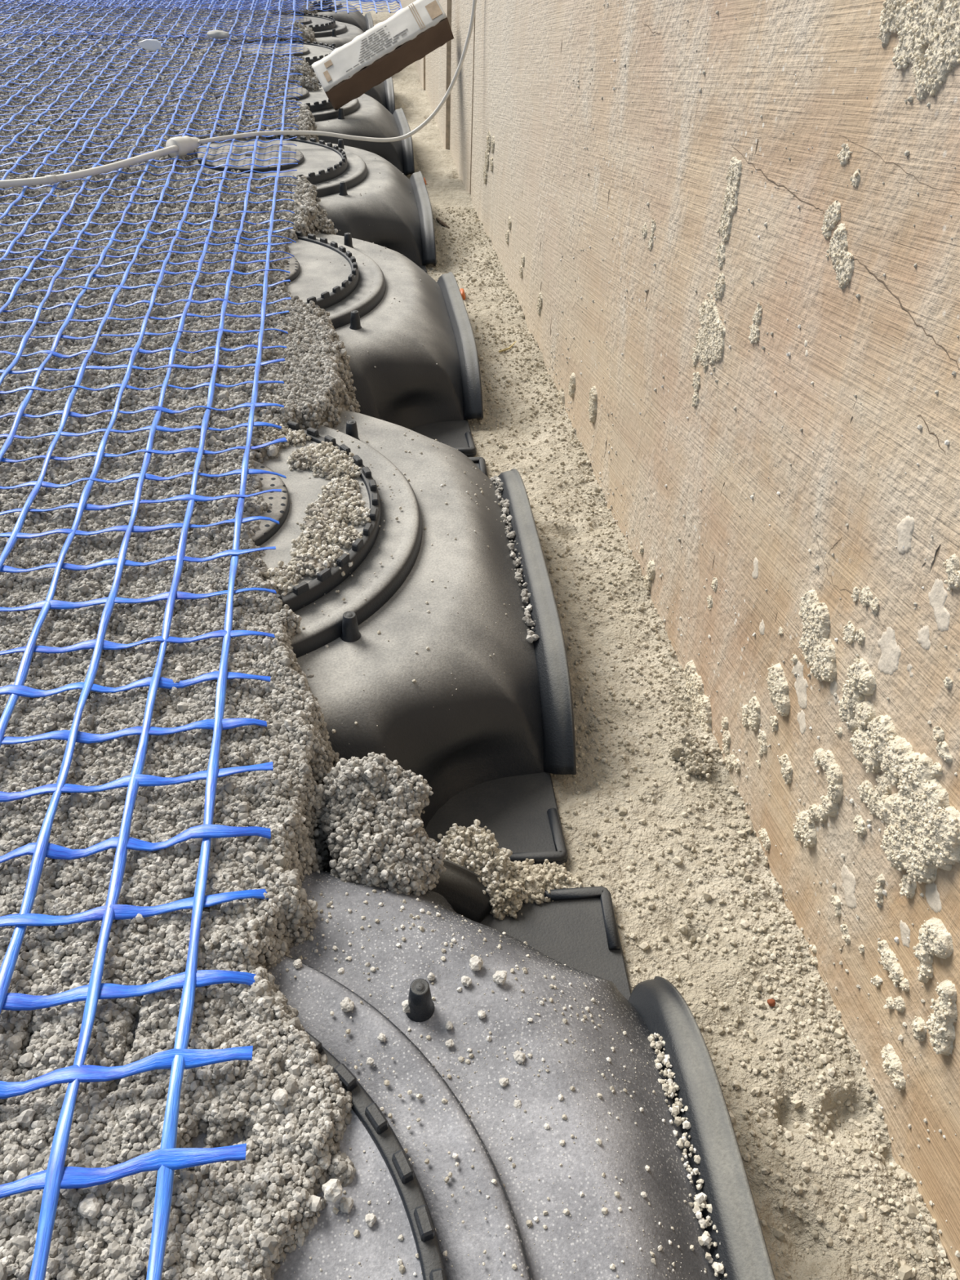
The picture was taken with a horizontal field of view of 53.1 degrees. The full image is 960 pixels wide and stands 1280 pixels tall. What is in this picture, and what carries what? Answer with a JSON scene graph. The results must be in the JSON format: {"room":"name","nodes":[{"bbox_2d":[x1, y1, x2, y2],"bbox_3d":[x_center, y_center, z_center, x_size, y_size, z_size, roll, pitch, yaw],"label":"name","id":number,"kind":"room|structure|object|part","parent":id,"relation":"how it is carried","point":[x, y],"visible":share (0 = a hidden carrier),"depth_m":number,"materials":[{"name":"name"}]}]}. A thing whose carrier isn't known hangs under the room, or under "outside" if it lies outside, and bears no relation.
{"room":"building under construction","nodes":[
{"label":"building under construction","id":0,"kind":"room"},
{"bbox_2d":[437,818,513,908],"bbox_3d":[-0.004,0.133,0.559,0.040,0.038,0.050,-3,40,-7],"label":"lump","id":1,"kind":"object","parent":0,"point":[475,849],"visible":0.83,"depth_m":0.55,"materials":[{"name":"white concrete"}]},
{"bbox_2d":[347,0,957,1279],"bbox_3d":[-0.872,-1.015,1.935,2.072,0.024,4.712,-3,40,-7],"label":"floor","id":2,"kind":"structure","parent":0,"point":[699,905],"depth_m":0.58,"materials":[{"name":"beige sand"}]},
{"bbox_2d":[0,0,359,1279],"bbox_3d":[-1.039,-1.037,1.833,1.518,0.086,4.588,-3,40,-7],"label":"gravel","id":3,"kind":"object","parent":2,"relation":"on","point":[245,1215],"visible":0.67,"depth_m":0.52,"materials":[{"name":"grey gravel"}]},
{"bbox_2d":[77,1193,100,1218],"bbox_3d":[-0.129,0.189,0.319,0.007,0.006,0.006,25,44,25],"label":"crumb","id":4,"kind":"object","parent":3,"relation":"on","point":[89,1207],"visible":1,"depth_m":0.32,"materials":[{"name":"stone"}]},
{"bbox_2d":[0,30,303,1279],"bbox_3d":[-0.718,-0.556,1.193,0.972,0.015,2.677,-3,40,-7],"label":"mesh grid","id":5,"kind":"object","parent":3,"relation":"on","point":[165,1160],"visible":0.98,"depth_m":0.55,"materials":[{"name":"blue plastic"}]},
{"bbox_3d":[-0.857,-0.549,1.174,0.017,0.008,2.676,-3,40,-7],"label":"warp cord","id":6,"kind":"part","parent":5,"relation":"part of","materials":[{"name":"blue plastic"}]},
{"bbox_3d":[-0.824,-0.551,1.179,0.011,0.008,2.676,-3,40,-7],"label":"warp cord","id":7,"kind":"part","parent":5,"relation":"part of","materials":[{"name":"blue plastic"}]},
{"bbox_3d":[-0.791,-0.552,1.183,0.012,0.008,2.676,-3,40,-7],"label":"warp cord","id":8,"kind":"part","parent":5,"relation":"part of","materials":[{"name":"blue plastic"}]},
{"bbox_3d":[-0.752,-0.555,1.187,0.015,0.008,2.676,-3,40,-7],"label":"warp cord","id":9,"kind":"part","parent":5,"relation":"part of","materials":[{"name":"blue plastic"}]},
{"bbox_3d":[-0.717,-0.557,1.192,0.015,0.009,2.676,-3,40,-7],"label":"warp cord","id":10,"kind":"part","parent":5,"relation":"part of","materials":[{"name":"blue plastic"}]},
{"bbox_3d":[-0.682,-0.559,1.196,0.009,0.009,2.676,-3,40,-7],"label":"warp cord","id":11,"kind":"part","parent":5,"relation":"part of","materials":[{"name":"blue plastic"}]},
{"bbox_3d":[-0.649,-0.561,1.201,0.014,0.008,2.676,-3,40,-7],"label":"warp cord","id":12,"kind":"part","parent":5,"relation":"part of","materials":[{"name":"blue plastic"}]},
{"bbox_3d":[-0.614,-0.563,1.205,0.014,0.007,2.676,-3,40,-7],"label":"warp cord","id":13,"kind":"part","parent":5,"relation":"part of","materials":[{"name":"blue plastic"}]},
{"bbox_3d":[-0.577,-0.565,1.210,0.016,0.009,2.676,-3,40,-7],"label":"warp cord","id":14,"kind":"part","parent":5,"relation":"part of","materials":[{"name":"blue plastic"}]},
{"bbox_3d":[-0.542,-0.567,1.214,0.012,0.008,2.676,-3,40,-7],"label":"warp cord","id":15,"kind":"part","parent":5,"relation":"part of","materials":[{"name":"blue plastic"}]},
{"bbox_3d":[-0.505,-0.569,1.219,0.012,0.008,2.676,-3,40,-7],"label":"warp cord","id":16,"kind":"part","parent":5,"relation":"part of","materials":[{"name":"blue plastic"}]},
{"bbox_3d":[-0.471,-0.572,1.223,0.014,0.008,2.676,-3,40,-7],"label":"warp cord","id":17,"kind":"part","parent":5,"relation":"part of","materials":[{"name":"blue plastic"}]},
{"bbox_3d":[-0.439,-0.574,1.226,0.012,0.009,2.676,-3,40,-7],"label":"warp cord","id":18,"kind":"part","parent":5,"relation":"part of","materials":[{"name":"blue plastic"}]},
{"bbox_3d":[-0.408,-0.576,1.230,0.012,0.009,2.676,-3,40,-7],"label":"warp cord","id":19,"kind":"part","parent":5,"relation":"part of","materials":[{"name":"blue plastic"}]},
{"bbox_3d":[-0.371,-0.578,1.235,0.009,0.010,2.676,-3,40,-7],"label":"warp cord","id":20,"kind":"part","parent":5,"relation":"part of","materials":[{"name":"blue plastic"}]},
{"bbox_3d":[-0.336,-0.580,1.239,0.010,0.010,2.676,-3,40,-7],"label":"warp cord","id":21,"kind":"part","parent":5,"relation":"part of","materials":[{"name":"blue plastic"}]},
{"bbox_2d":[137,39,161,51],"bbox_3d":[-0.703,-1.267,2.049,0.048,0.021,0.011,-3,40,-7],"label":"shard","id":22,"kind":"object","parent":5,"relation":"on","point":[150,45],"visible":1,"depth_m":2.05},
{"bbox_2d":[207,30,229,39],"bbox_3d":[-0.593,-1.372,2.178,0.054,0.017,0.022,9,40,8],"label":"stone","id":23,"kind":"object","parent":5,"relation":"on","point":[220,34],"visible":1,"depth_m":2.17,"materials":[{"name":"white stone"}]},
{"bbox_3d":[-0.266,-0.584,1.248,0.007,0.009,2.676,-3,40,-7],"label":"warp cord","id":24,"kind":"part","parent":5,"relation":"part of","materials":[{"name":"blue plastic"}]},
{"bbox_2d":[0,0,476,187],"bbox_3d":[-0.377,-0.813,1.292,0.816,0.312,0.140,-23,46,-28],"label":"cable","id":25,"kind":"object","parent":5,"relation":"on","point":[180,146],"visible":1,"depth_m":1.38,"materials":[{"name":"white plastic"}]},
{"bbox_3d":[-0.547,-0.612,1.256,0.363,0.011,0.070,-28,48,-32],"label":"thick cord","id":26,"kind":"part","parent":25,"relation":"part of","materials":[{"name":"grey plastic"}]},
{"bbox_3d":[-0.216,-0.892,1.397,0.429,0.312,0.068,-12,41,-17],"label":"thin cord","id":27,"kind":"part","parent":25,"relation":"part of","materials":[{"name":"white plastic"}]},
{"bbox_2d":[0,0,303,39],"bbox_3d":[-1.048,-1.886,2.791,1.063,0.013,1.702,-3,40,-7],"label":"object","id":28,"kind":"object","parent":3,"relation":"on","point":[243,33],"visible":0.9,"depth_m":2.36,"materials":[{"name":"blue plastic"}]},
{"bbox_3d":[-1.241,-1.876,2.767,0.016,0.011,1.660,-3,40,-7],"label":"warp cord","id":29,"kind":"part","parent":28,"relation":"part of","materials":[{"name":"blue plastic"}]},
{"bbox_3d":[-1.207,-1.878,2.772,0.011,0.012,1.660,-3,40,-7],"label":"warp cord","id":30,"kind":"part","parent":28,"relation":"part of","materials":[{"name":"blue plastic"}]},
{"bbox_3d":[-1.173,-1.880,2.776,0.019,0.010,1.660,-3,40,-7],"label":"warp cord","id":31,"kind":"part","parent":28,"relation":"part of","materials":[{"name":"blue plastic"}]},
{"bbox_3d":[-1.137,-1.882,2.780,0.018,0.009,1.660,-3,40,-7],"label":"warp cord","id":32,"kind":"part","parent":28,"relation":"part of","materials":[{"name":"blue plastic"}]},
{"bbox_3d":[-1.102,-1.884,2.785,0.010,0.009,1.660,-4,40,-7],"label":"warp cord","id":33,"kind":"part","parent":28,"relation":"part of","materials":[{"name":"blue plastic"}]},
{"bbox_3d":[-1.067,-1.887,2.789,0.014,0.009,1.660,-3,40,-7],"label":"warp cord","id":34,"kind":"part","parent":28,"relation":"part of","materials":[{"name":"blue plastic"}]},
{"bbox_3d":[-1.031,-1.889,2.793,0.011,0.010,1.660,-3,40,-7],"label":"warp cord","id":35,"kind":"part","parent":28,"relation":"part of","materials":[{"name":"blue plastic"}]},
{"bbox_3d":[-0.996,-1.890,2.799,0.014,0.009,1.660,-3,40,-7],"label":"warp cord","id":36,"kind":"part","parent":28,"relation":"part of","materials":[{"name":"blue plastic"}]},
{"bbox_3d":[-0.965,-1.891,2.803,0.014,0.008,1.660,-3,40,-7],"label":"warp cord","id":37,"kind":"part","parent":28,"relation":"part of","materials":[{"name":"blue plastic"}]},
{"bbox_3d":[-0.931,-1.893,2.807,0.011,0.008,1.660,-3,40,-7],"label":"warp cord","id":38,"kind":"part","parent":28,"relation":"part of","materials":[{"name":"blue plastic"}]},
{"bbox_3d":[-0.895,-1.895,2.812,0.014,0.008,1.660,-3,40,-7],"label":"warp cord","id":39,"kind":"part","parent":28,"relation":"part of","materials":[{"name":"blue plastic"}]},
{"bbox_3d":[-0.857,-1.898,2.816,0.016,0.008,1.660,-3,40,-7],"label":"warp cord","id":40,"kind":"part","parent":28,"relation":"part of","materials":[{"name":"blue plastic"}]},
{"bbox_3d":[-0.822,-1.900,2.821,0.016,0.009,1.660,-3,40,-7],"label":"warp cord","id":41,"kind":"part","parent":28,"relation":"part of","materials":[{"name":"blue plastic"}]},
{"bbox_3d":[-0.788,-1.902,2.825,0.016,0.007,1.660,-3,40,-7],"label":"warp cord","id":42,"kind":"part","parent":28,"relation":"part of","materials":[{"name":"blue plastic"}]},
{"bbox_3d":[-0.752,-1.905,2.829,0.019,0.009,1.660,-3,40,-7],"label":"warp cord","id":43,"kind":"part","parent":28,"relation":"part of","materials":[{"name":"blue plastic"}]},
{"bbox_3d":[-0.721,-1.907,2.833,0.014,0.009,1.660,-3,40,-7],"label":"warp cord","id":44,"kind":"part","parent":28,"relation":"part of","materials":[{"name":"blue plastic"}]},
{"bbox_3d":[-0.686,-1.908,2.837,0.010,0.009,1.660,-3,40,-7],"label":"warp cord","id":45,"kind":"part","parent":28,"relation":"part of","materials":[{"name":"blue plastic"}]},
{"bbox_3d":[-0.651,-1.911,2.841,0.009,0.010,1.660,-3,40,-7],"label":"warp cord","id":46,"kind":"part","parent":28,"relation":"part of","materials":[{"name":"blue plastic"}]},
{"bbox_3d":[-0.615,-1.914,2.845,0.008,0.010,1.660,-3,40,-7],"label":"warp cord","id":47,"kind":"part","parent":28,"relation":"part of","materials":[{"name":"blue plastic"}]},
{"bbox_3d":[-0.581,-1.916,2.850,0.007,0.010,1.660,-3,40,-7],"label":"warp cord","id":48,"kind":"part","parent":28,"relation":"part of","materials":[{"name":"blue plastic"}]},
{"bbox_3d":[-0.546,-1.917,2.855,0.007,0.009,1.660,-3,40,-7],"label":"warp cord","id":49,"kind":"part","parent":28,"relation":"part of","materials":[{"name":"blue plastic"}]},
{"bbox_2d":[0,0,402,13],"bbox_3d":[-0.938,-2.013,2.919,1.327,0.022,1.340,-3,40,-7],"label":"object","id":50,"kind":"object","parent":3,"relation":"on","point":[398,2],"visible":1,"depth_m":2.50,"materials":[{"name":"blue plastic"}]},
{"bbox_3d":[-0.636,-2.027,2.959,0.008,0.011,1.340,-3,40,-7],"label":"warp cord","id":51,"kind":"part","parent":50,"relation":"part of","materials":[{"name":"blue plastic"}]},
{"bbox_3d":[-0.461,-2.040,2.979,0.007,0.016,1.340,-3,40,-7],"label":"warp cord","id":52,"kind":"part","parent":50,"relation":"part of","materials":[{"name":"blue plastic"}]},
{"bbox_3d":[-0.428,-2.042,2.983,0.010,0.016,1.340,-3,40,-7],"label":"warp cord","id":53,"kind":"part","parent":50,"relation":"part of","materials":[{"name":"blue plastic"}]},
{"bbox_3d":[-0.361,-2.046,2.992,0.011,0.016,1.340,-3,40,-7],"label":"warp cord","id":54,"kind":"part","parent":50,"relation":"part of","materials":[{"name":"blue plastic"}]},
{"bbox_3d":[-0.326,-2.048,2.996,0.016,0.014,1.340,-3,40,-7],"label":"warp cord","id":55,"kind":"part","parent":50,"relation":"part of","materials":[{"name":"blue plastic"}]},
{"bbox_2d":[271,1088,288,1105],"bbox_3d":[-0.073,0.166,0.350,0.006,0.004,0.006,-3,40,-7],"label":"crumb","id":56,"kind":"object","parent":3,"relation":"on","point":[279,1097],"visible":1,"depth_m":0.35,"materials":[{"name":"stone"}]},
{"bbox_2d":[289,21,314,43],"bbox_3d":[-0.436,-1.475,2.338,0.055,0.042,0.089,-3,40,-7],"label":"lump","id":57,"kind":"object","parent":3,"relation":"on","point":[306,36],"visible":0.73,"depth_m":2.32,"materials":[{"name":"grey concrete"}]},
{"bbox_2d":[289,64,321,91],"bbox_3d":[-0.350,-1.110,1.905,0.058,0.034,0.156,-3,40,-7],"label":"lump","id":58,"kind":"object","parent":3,"relation":"on","point":[306,81],"visible":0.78,"depth_m":1.86,"materials":[{"name":"white concrete"}]},
{"bbox_2d":[307,199,337,235],"bbox_3d":[-0.213,-0.538,1.239,0.050,0.043,0.064,-3,40,-7],"label":"lump","id":59,"kind":"object","parent":3,"relation":"on","point":[326,225],"visible":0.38,"depth_m":1.23,"materials":[{"name":"grey concrete"}]},
{"bbox_2d":[316,1156,330,1169],"bbox_3d":[-0.055,0.184,0.339,0.005,0.004,0.005,-3,40,-7],"label":"crumb","id":60,"kind":"object","parent":3,"relation":"on","point":[324,1163],"visible":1,"depth_m":0.34,"materials":[{"name":"stone"}]},
{"bbox_2d":[253,12,364,48],"bbox_3d":[-0.522,-1.620,2.608,0.505,0.112,0.494,-4,40,-8],"label":"void former","id":61,"kind":"object","parent":2,"relation":"on","point":[329,31],"visible":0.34,"depth_m":2.55,"materials":[{"name":"black plastic"}]},
{"bbox_3d":[-0.530,-1.653,2.579,0.280,0.010,0.280,-4,40,-8],"label":"lid","id":62,"kind":"part","parent":61,"relation":"part of","materials":[{"name":"black plastic"}]},
{"bbox_2d":[189,134,436,272],"bbox_3d":[-0.334,-0.681,1.469,0.505,0.112,0.494,-3,40,-7],"label":"void former","id":63,"kind":"object","parent":2,"relation":"on","point":[366,197],"visible":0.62,"depth_m":1.40,"materials":[{"name":"black plastic"}]},
{"bbox_3d":[-0.342,-0.715,1.440,0.280,0.010,0.280,-3,40,-7],"label":"lid","id":64,"kind":"part","parent":63,"relation":"part of","materials":[{"name":"black plastic"}]},
{"bbox_3d":[-0.133,-0.528,1.377,0.112,0.004,0.112,-3,40,-7],"label":"foot plate","id":65,"kind":"part","parent":63,"relation":"part of","materials":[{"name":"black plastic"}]},
{"bbox_2d":[241,39,395,114],"bbox_3d":[-0.460,-1.306,2.227,0.505,0.112,0.494,-3,40,-7],"label":"void former","id":66,"kind":"object","parent":2,"relation":"on","point":[384,92],"visible":0.19,"depth_m":2.17,"materials":[{"name":"black plastic"}]},
{"bbox_3d":[-0.468,-1.340,2.198,0.280,0.010,0.280,-3,40,-7],"label":"lid","id":67,"kind":"part","parent":66,"relation":"part of","materials":[{"name":"black plastic"}]},
{"bbox_2d":[87,408,576,865],"bbox_3d":[-0.205,-0.055,0.709,0.505,0.112,0.494,-2,39,-6],"label":"void former","id":68,"kind":"object","parent":2,"relation":"on","point":[440,651],"visible":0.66,"depth_m":0.62,"materials":[{"name":"black plastic"}]},
{"bbox_2d":[226,418,371,595],"bbox_3d":[-0.140,-0.102,0.693,0.123,0.016,0.240,-3,40,-7],"label":"lump","id":69,"kind":"object","parent":68,"relation":"on","point":[341,503],"visible":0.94,"depth_m":0.67,"materials":[{"name":"grey concrete"}]},
{"bbox_3d":[-0.213,-0.088,0.680,0.280,0.010,0.280,-2,39,-6],"label":"lid","id":70,"kind":"part","parent":68,"relation":"part of","materials":[{"name":"black plastic"}]},
{"bbox_3d":[-0.008,0.101,0.614,0.112,0.004,0.112,-2,39,-6],"label":"foot plate","id":71,"kind":"part","parent":68,"relation":"part of","materials":[{"name":"black plastic"}]},
{"bbox_2d":[181,231,483,457],"bbox_3d":[-0.269,-0.369,1.090,0.505,0.112,0.494,-3,40,-7],"label":"void former","id":72,"kind":"object","parent":2,"relation":"on","point":[407,335],"visible":0.43,"depth_m":1.01,"materials":[{"name":"black plastic"}]},
{"bbox_3d":[-0.277,-0.402,1.061,0.280,0.010,0.280,-3,40,-7],"label":"lid","id":73,"kind":"part","parent":72,"relation":"part of","materials":[{"name":"black plastic"}]},
{"bbox_3d":[-0.066,-0.217,1.001,0.112,0.004,0.112,-3,40,-7],"label":"foot plate","id":74,"kind":"part","parent":72,"relation":"part of","materials":[{"name":"black plastic"}]},
{"bbox_2d":[295,0,373,31],"bbox_3d":[-0.591,-1.933,2.987,0.505,0.112,0.494,-3,40,-7],"label":"void former","id":75,"kind":"object","parent":2,"relation":"on","point":[356,18],"visible":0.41,"depth_m":2.90,"materials":[{"name":"black plastic"}]},
{"bbox_2d":[281,77,414,176],"bbox_3d":[-0.394,-0.994,1.848,0.505,0.112,0.494,-4,40,-8],"label":"void former","id":76,"kind":"object","parent":2,"relation":"on","point":[363,116],"visible":0.34,"depth_m":1.77,"materials":[{"name":"black plastic"}]},
{"bbox_3d":[-0.402,-1.027,1.819,0.280,0.010,0.280,-4,40,-8],"label":"lid","id":77,"kind":"part","parent":76,"relation":"part of","materials":[{"name":"black plastic"}]},
{"bbox_2d":[311,0,453,110],"bbox_3d":[-0.174,-1.054,1.721,0.256,0.185,0.084,-6,40,-10],"label":"carton","id":78,"kind":"object","parent":76,"relation":"on","point":[415,30],"visible":1,"depth_m":1.70,"materials":[{"name":"cardboard"}]},
{"bbox_2d":[8,856,775,1279],"bbox_3d":[-0.141,0.266,0.320,0.505,0.112,0.494,-1,39,-5],"label":"void former","id":79,"kind":"object","parent":2,"relation":"on","point":[620,1157],"visible":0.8,"depth_m":0.38,"materials":[{"name":"black plastic"}]},
{"bbox_3d":[-0.149,0.232,0.291,0.280,0.010,0.280,-1,39,-5],"label":"lid","id":80,"kind":"part","parent":79,"relation":"part of","materials":[{"name":"black plastic"}]},
{"bbox_2d":[293,959,302,968],"bbox_3d":[-0.078,0.138,0.410,0.004,0.003,0.004,-3,40,-7],"label":"crumb","id":81,"kind":"object","parent":79,"relation":"on","point":[297,963],"visible":1,"depth_m":0.41,"materials":[{"name":"stone"}]},
{"bbox_2d":[321,1178,342,1203],"bbox_3d":[-0.051,0.190,0.331,0.007,0.006,0.008,-3,40,-7],"label":"crumb","id":82,"kind":"object","parent":79,"relation":"on","point":[332,1189],"visible":1,"depth_m":0.33,"materials":[{"name":"stone"}]},
{"bbox_2d":[337,967,344,974],"bbox_3d":[-0.059,0.141,0.408,0.003,0.003,0.003,-3,40,-7],"label":"crumb","id":83,"kind":"object","parent":79,"relation":"on","point":[340,971],"visible":1,"depth_m":0.41,"materials":[{"name":"stone"}]},
{"bbox_2d":[339,1196,353,1213],"bbox_3d":[-0.046,0.195,0.332,0.005,0.004,0.005,7,39,5],"label":"crumb","id":84,"kind":"object","parent":79,"relation":"on","point":[346,1204],"visible":1,"depth_m":0.33,"materials":[{"name":"stone"}]},
{"bbox_2d":[339,996,354,1012],"bbox_3d":[-0.055,0.150,0.396,0.006,0.005,0.006,-3,40,-7],"label":"crumb","id":85,"kind":"object","parent":79,"relation":"on","point":[347,1005],"visible":1,"depth_m":0.39,"materials":[{"name":"stone"}]},
{"bbox_2d":[366,1057,373,1065],"bbox_3d":[-0.043,0.166,0.379,0.003,0.002,0.003,-3,40,-7],"label":"crumb","id":86,"kind":"object","parent":79,"relation":"on","point":[370,1060],"visible":1,"depth_m":0.38,"materials":[{"name":"stone"}]},
{"bbox_2d":[364,1213,377,1226],"bbox_3d":[-0.038,0.198,0.329,0.004,0.003,0.004,24,44,25],"label":"crumb","id":87,"kind":"object","parent":79,"relation":"on","point":[370,1219],"visible":1,"depth_m":0.33,"materials":[{"name":"stone"}]},
{"bbox_2d":[377,1032,385,1042],"bbox_3d":[-0.040,0.160,0.386,0.003,0.003,0.004,-3,40,-7],"label":"crumb","id":88,"kind":"object","parent":79,"relation":"on","point":[381,1037],"visible":1,"depth_m":0.39,"materials":[{"name":"stone"}]},
{"bbox_2d":[319,751,446,896],"bbox_3d":[-0.050,0.106,0.494,0.058,0.070,0.072,-3,40,-7],"label":"lump","id":89,"kind":"object","parent":79,"relation":"on","point":[371,820],"visible":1,"depth_m":0.48,"materials":[{"name":"grey concrete"}]},
{"bbox_2d":[401,1000,410,1013],"bbox_3d":[-0.030,0.154,0.405,0.005,0.005,0.006,-3,40,-7],"label":"crumb","id":90,"kind":"object","parent":79,"relation":"on","point":[406,1009],"visible":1,"depth_m":0.40,"materials":[{"name":"stone"}]},
{"bbox_2d":[426,972,435,981],"bbox_3d":[-0.021,0.146,0.418,0.003,0.003,0.004,-3,40,-7],"label":"crumb","id":91,"kind":"object","parent":79,"relation":"on","point":[431,976],"visible":1,"depth_m":0.42,"materials":[{"name":"stone"}]},
{"bbox_2d":[444,1039,453,1047],"bbox_3d":[-0.013,0.166,0.395,0.004,0.002,0.003,-3,40,-7],"label":"crumb","id":92,"kind":"object","parent":79,"relation":"on","point":[449,1043],"visible":1,"depth_m":0.39,"materials":[{"name":"stone"}]},
{"bbox_2d":[445,1021,453,1029],"bbox_3d":[-0.013,0.161,0.401,0.003,0.003,0.003,-3,40,-7],"label":"crumb","id":93,"kind":"object","parent":79,"relation":"on","point":[449,1025],"visible":1,"depth_m":0.40,"materials":[{"name":"stone"}]},
{"bbox_2d":[461,975,471,986],"bbox_3d":[-0.006,0.148,0.416,0.005,0.004,0.005,-3,40,-7],"label":"crumb","id":94,"kind":"object","parent":79,"relation":"on","point":[465,980],"visible":1,"depth_m":0.41,"materials":[{"name":"stone"}]},
{"bbox_2d":[469,955,483,971],"bbox_3d":[-0.002,0.142,0.423,0.006,0.006,0.007,-3,40,-7],"label":"crumb","id":95,"kind":"object","parent":79,"relation":"on","point":[476,963],"visible":1,"depth_m":0.42,"materials":[{"name":"stone"}]},
{"bbox_2d":[477,1010,485,1018],"bbox_3d":[0.001,0.158,0.405,0.003,0.003,0.004,-3,40,-7],"label":"crumb","id":96,"kind":"object","parent":79,"relation":"on","point":[481,1014],"visible":1,"depth_m":0.40,"materials":[{"name":"stone"}]},
{"bbox_2d":[492,970,506,984],"bbox_3d":[0.009,0.147,0.418,0.007,0.004,0.006,-3,40,-7],"label":"crumb","id":97,"kind":"object","parent":79,"relation":"on","point":[500,976],"visible":1,"depth_m":0.42,"materials":[{"name":"stone"}]},
{"bbox_2d":[498,1077,508,1087],"bbox_3d":[0.009,0.177,0.384,0.004,0.003,0.004,-3,40,-7],"label":"crumb","id":98,"kind":"object","parent":79,"relation":"on","point":[503,1082],"visible":1,"depth_m":0.38,"materials":[{"name":"stone"}]},
{"bbox_2d":[513,1099,521,1108],"bbox_3d":[0.015,0.183,0.378,0.004,0.003,0.004,-3,40,-7],"label":"crumb","id":99,"kind":"object","parent":79,"relation":"on","point":[517,1104],"visible":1,"depth_m":0.38,"materials":[{"name":"stone"}]},
{"bbox_2d":[512,1050,525,1063],"bbox_3d":[0.016,0.170,0.392,0.005,0.004,0.005,-3,40,-7],"label":"crumb","id":100,"kind":"object","parent":79,"relation":"on","point":[518,1056],"visible":1,"depth_m":0.39,"materials":[{"name":"stone"}]},
{"bbox_3d":[0.024,0.183,0.515,0.112,0.004,0.112,-1,39,-5],"label":"foot plate","id":101,"kind":"part","parent":79,"relation":"part of","materials":[{"name":"black plastic"}]},
{"bbox_2d":[435,217,449,228],"bbox_3d":[-0.062,-0.675,1.554,0.008,0.006,0.053,-14,42,-19],"label":"wood splinter","id":102,"kind":"object","parent":2,"relation":"on","point":[439,220],"visible":1,"depth_m":1.55,"materials":[{"name":"brown wood"}]},
{"bbox_2d":[459,288,465,299],"bbox_3d":[-0.025,-0.470,1.312,0.009,0.018,0.032,-3,40,-7],"label":"chip","id":103,"kind":"object","parent":2,"relation":"on","point":[462,291],"visible":0.62,"depth_m":1.30,"materials":[{"name":"plastic"}]},
{"bbox_2d":[498,341,516,352],"bbox_3d":[0.037,-0.358,1.171,0.010,0.005,0.042,24,44,24],"label":"stalk","id":104,"kind":"object","parent":2,"relation":"on","point":[511,346],"visible":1,"depth_m":1.16,"materials":[{"name":"beige plant"}]},
{"bbox_2d":[489,857,583,919],"bbox_3d":[0.029,0.145,0.559,0.058,0.027,0.037,-3,40,-7],"label":"lump","id":105,"kind":"object","parent":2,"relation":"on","point":[527,882],"visible":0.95,"depth_m":0.55,"materials":[{"name":"beige concrete"}]},
{"bbox_2d":[669,730,717,778],"bbox_3d":[0.141,0.078,0.642,0.026,0.026,0.034,-3,40,-7],"label":"lump","id":106,"kind":"object","parent":2,"relation":"on","point":[686,749],"visible":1,"depth_m":0.64,"materials":[{"name":"white concrete"}]},
{"bbox_2d":[767,998,775,1006],"bbox_3d":[0.154,0.192,0.507,0.004,0.004,0.004,-3,40,-7],"label":"chip","id":107,"kind":"object","parent":2,"relation":"on","point":[771,1002],"visible":1,"depth_m":0.51,"materials":[{"name":"orange stone"}]},
{"bbox_2d":[397,0,959,1279],"bbox_3d":[0.002,-1.225,1.507,0.064,0.970,4.550,-3,40,-7],"label":"wall","id":108,"kind":"structure","parent":0,"point":[725,234],"depth_m":0.52,"materials":[{"name":"brown wood"}]}
]}

